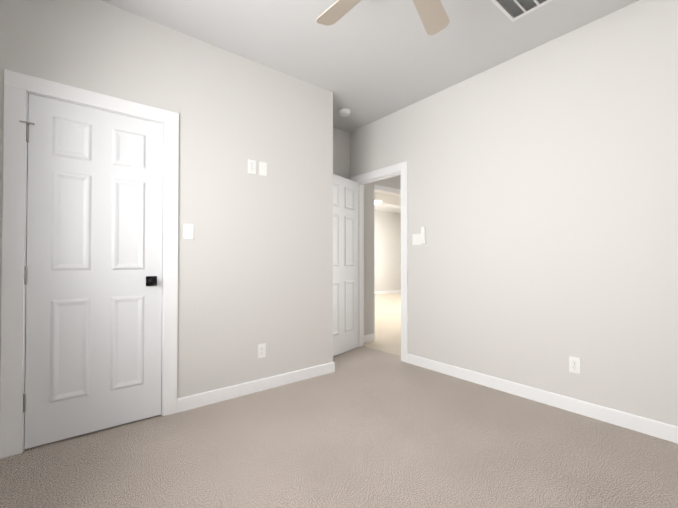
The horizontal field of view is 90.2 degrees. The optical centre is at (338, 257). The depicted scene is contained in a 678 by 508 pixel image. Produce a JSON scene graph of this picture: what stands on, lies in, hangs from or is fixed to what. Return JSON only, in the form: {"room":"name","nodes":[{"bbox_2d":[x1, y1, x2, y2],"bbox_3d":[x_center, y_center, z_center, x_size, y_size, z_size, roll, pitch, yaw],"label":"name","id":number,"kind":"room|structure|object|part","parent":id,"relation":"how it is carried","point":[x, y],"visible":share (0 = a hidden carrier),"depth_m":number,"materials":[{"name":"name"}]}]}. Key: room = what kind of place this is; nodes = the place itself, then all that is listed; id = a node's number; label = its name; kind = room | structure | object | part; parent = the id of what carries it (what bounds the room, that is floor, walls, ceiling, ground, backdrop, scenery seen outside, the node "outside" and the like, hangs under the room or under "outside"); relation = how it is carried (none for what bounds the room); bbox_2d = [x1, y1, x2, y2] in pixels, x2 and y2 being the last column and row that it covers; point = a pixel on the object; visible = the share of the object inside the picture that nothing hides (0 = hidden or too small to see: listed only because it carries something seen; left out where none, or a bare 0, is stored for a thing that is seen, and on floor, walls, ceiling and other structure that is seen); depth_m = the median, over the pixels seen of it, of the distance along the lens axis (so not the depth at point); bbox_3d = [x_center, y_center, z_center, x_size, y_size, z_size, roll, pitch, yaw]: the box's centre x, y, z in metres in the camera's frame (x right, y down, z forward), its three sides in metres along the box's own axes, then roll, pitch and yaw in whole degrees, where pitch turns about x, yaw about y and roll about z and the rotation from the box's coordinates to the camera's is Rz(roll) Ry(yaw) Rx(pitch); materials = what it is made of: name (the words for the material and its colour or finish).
{"room":"empty bedroom","nodes":[
{"label":"empty bedroom","id":0,"kind":"room"},
{"bbox_2d":[0,0,332,397],"bbox_3d":[-1.311,-0.259,2.708,2.665,2.715,0.680,1,-1,-39],"label":"wall","id":1,"kind":"structure","parent":0,"point":[255,262],"depth_m":2.62,"materials":[{"name":"white paint"}]},
{"bbox_2d":[19,120,34,411],"bbox_3d":[-1.765,0.053,1.902,0.063,1.631,0.041,1,-1,-39],"label":"closet door hinges","id":2,"kind":"object","parent":1,"relation":"attached to","point":[25,274],"visible":0.98,"depth_m":1.90,"materials":[{"name":"silver metal"}]},
{"bbox_2d":[0,69,178,458],"bbox_3d":[-1.531,0.071,2.168,0.735,2.042,0.120,1,-1,-39],"label":"door frame","id":3,"kind":"structure","parent":1,"relation":"attached to","point":[28,93],"depth_m":1.94,"materials":[{"name":"white paint"}]},
{"bbox_2d":[24,94,162,448],"bbox_3d":[-1.505,0.075,2.136,0.692,2.008,0.162,1,-1,-39],"label":"closet door","id":4,"kind":"structure","parent":1,"relation":"in","point":[93,360],"depth_m":2.09,"materials":[{"name":"white paint"}]},
{"bbox_3d":[-1.274,0.162,2.321,0.100,0.066,0.162,1,-1,-39],"label":"knob","id":5,"kind":"part","parent":4,"relation":"part of","materials":[{"name":"black metal"}]},
{"bbox_2d":[183,223,193,239],"bbox_3d":[-1.086,-0.186,2.442,0.070,0.115,0.016,1,-1,-39],"label":"light switch","id":6,"kind":"object","parent":1,"relation":"attached to","point":[188,231],"visible":1,"depth_m":2.44,"materials":[{"name":"white plastic"}]},
{"bbox_2d":[248,159,255,173],"bbox_3d":[-0.709,-0.739,2.756,0.070,0.115,0.009,1,-1,-39],"label":"outlet","id":7,"kind":"object","parent":1,"relation":"attached to","point":[251,166],"visible":1,"depth_m":2.75,"materials":[{"name":"white plastic"}]},
{"bbox_2d":[177,362,334,412],"bbox_3d":[-0.594,1.053,2.823,1.409,0.095,0.013,1,-1,-39],"label":"baseboard","id":8,"kind":"structure","parent":1,"relation":"attached to","point":[210,397],"depth_m":2.71,"materials":[{"name":"white paint"}]},
{"bbox_2d":[258,343,265,357],"bbox_3d":[-0.637,0.774,2.794,0.070,0.115,0.009,1,-1,-39],"label":"outlet","id":9,"kind":"object","parent":1,"relation":"attached to","point":[261,350],"visible":1,"depth_m":2.79,"materials":[{"name":"white plastic"}]},
{"bbox_2d":[259,161,266,175],"bbox_3d":[-0.633,-0.738,2.818,0.070,0.115,0.006,1,-1,-39],"label":"electrical outlet plate","id":10,"kind":"object","parent":1,"relation":"attached to","point":[262,168],"visible":1,"depth_m":2.81,"materials":[{"name":"white plastic"}]},
{"bbox_2d":[0,293,677,507],"bbox_3d":[1.060,1.183,5.452,9.820,0.101,8.540,1,-1,-39],"label":"floor","id":11,"kind":"structure","parent":0,"point":[364,427],"depth_m":1.86,"materials":[{"name":"beige carpet"}]},
{"bbox_2d":[333,128,400,334],"bbox_3d":[-0.779,-0.247,3.648,4.670,2.715,0.120,1,-1,-39],"label":"wall","id":12,"kind":"structure","parent":0,"point":[341,153],"depth_m":4.49,"materials":[{"name":"white paint"}]},
{"bbox_2d":[364,333,374,342],"bbox_3d":[0.362,1.073,4.462,0.289,0.095,0.013,1,-1,-39],"label":"baseboard","id":13,"kind":"structure","parent":12,"relation":"attached to","point":[369,337],"depth_m":4.49,"materials":[{"name":"white paint"}]},
{"bbox_2d":[374,184,400,333],"bbox_3d":[0.743,0.071,4.854,0.780,2.110,0.136,1,-1,-39],"label":"door frame","id":14,"kind":"structure","parent":12,"relation":"attached to","point":[386,190],"depth_m":4.62,"materials":[{"name":"white paint"}]},
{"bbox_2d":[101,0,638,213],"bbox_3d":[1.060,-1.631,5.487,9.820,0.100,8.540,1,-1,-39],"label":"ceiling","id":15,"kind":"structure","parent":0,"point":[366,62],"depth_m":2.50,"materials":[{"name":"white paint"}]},
{"bbox_2d":[338,109,350,116],"bbox_3d":[0.061,-1.583,3.711,0.136,0.042,0.136,1,-1,-39],"label":"smoke detector","id":16,"kind":"object","parent":15,"relation":"attached to","point":[344,112],"visible":0.98,"depth_m":3.68,"materials":[{"name":"white plastic"}]},
{"bbox_2d":[316,0,448,34],"bbox_3d":[0.265,-1.428,1.546,1.158,0.406,1.118,1,-1,-39],"label":"ceiling fan","id":17,"kind":"object","parent":15,"relation":"hanging from","point":[434,18],"visible":1,"depth_m":1.88,"materials":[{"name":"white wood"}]},
{"bbox_2d":[491,0,551,21],"bbox_3d":[1.133,-1.619,2.098,0.360,0.010,0.265,1,-1,-39],"label":"ceiling vent","id":18,"kind":"object","parent":15,"relation":"in","point":[512,10],"visible":1,"depth_m":2.18,"materials":[{"name":"white metal"}]},
{"bbox_2d":[375,210,400,291],"bbox_3d":[-0.223,-0.169,9.837,6.355,2.715,0.120,1,-1,-39],"label":"wall","id":19,"kind":"structure","parent":0,"point":[387,251],"depth_m":11.24,"materials":[{"name":"white paint"}]},
{"bbox_2d":[375,290,400,294],"bbox_3d":[-0.173,1.140,9.775,6.135,0.095,0.013,1,-1,-39],"label":"baseboard","id":20,"kind":"structure","parent":19,"relation":"attached to","point":[387,292],"depth_m":11.20,"materials":[{"name":"white paint"}]},
{"bbox_2d":[350,0,677,425],"bbox_3d":[1.419,-0.258,2.809,0.120,2.715,3.940,1,-1,-39],"label":"wall","id":21,"kind":"structure","parent":0,"point":[542,183],"depth_m":2.48,"materials":[{"name":"white paint"}]},
{"bbox_2d":[333,174,358,356],"bbox_3d":[0.019,0.087,3.898,0.162,2.030,0.726,-1,-1,35],"label":"entry door","id":22,"kind":"structure","parent":21,"relation":"in","point":[345,264],"depth_m":3.94,"materials":[{"name":"white paint"}]},
{"bbox_2d":[351,161,407,362],"bbox_3d":[0.490,0.049,3.963,0.152,2.130,0.910,1,-1,-39],"label":"door frame","id":23,"kind":"structure","parent":21,"relation":"attached to","point":[401,167],"depth_m":3.63,"materials":[{"name":"white paint"}]},
{"bbox_2d":[412,234,421,244],"bbox_3d":[0.798,-0.184,3.473,0.016,0.115,0.116,1,-1,-39],"label":"light switch","id":24,"kind":"object","parent":21,"relation":"attached to","point":[416,239],"visible":0.92,"depth_m":3.48,"materials":[{"name":"white plastic"}]},
{"bbox_2d":[421,227,425,243],"bbox_3d":[0.847,-0.223,3.401,0.030,0.170,0.048,1,-1,-39],"label":"cradle","id":25,"kind":"object","parent":21,"relation":"attached to","point":[423,235],"visible":0.94,"depth_m":3.39,"materials":[{"name":"white plastic"}]},
{"bbox_2d":[407,354,677,443],"bbox_3d":[1.624,1.048,2.431,0.013,0.095,2.880,1,-1,-39],"label":"baseboard","id":26,"kind":"structure","parent":21,"relation":"attached to","point":[661,430],"depth_m":2.44,"materials":[{"name":"white paint"}]},
{"bbox_2d":[569,356,580,373],"bbox_3d":[1.665,0.761,2.386,0.009,0.115,0.070,1,-1,-39],"label":"outlet","id":27,"kind":"object","parent":21,"relation":"attached to","point":[574,364],"visible":1,"depth_m":2.38,"materials":[{"name":"white plastic"}]}
]}

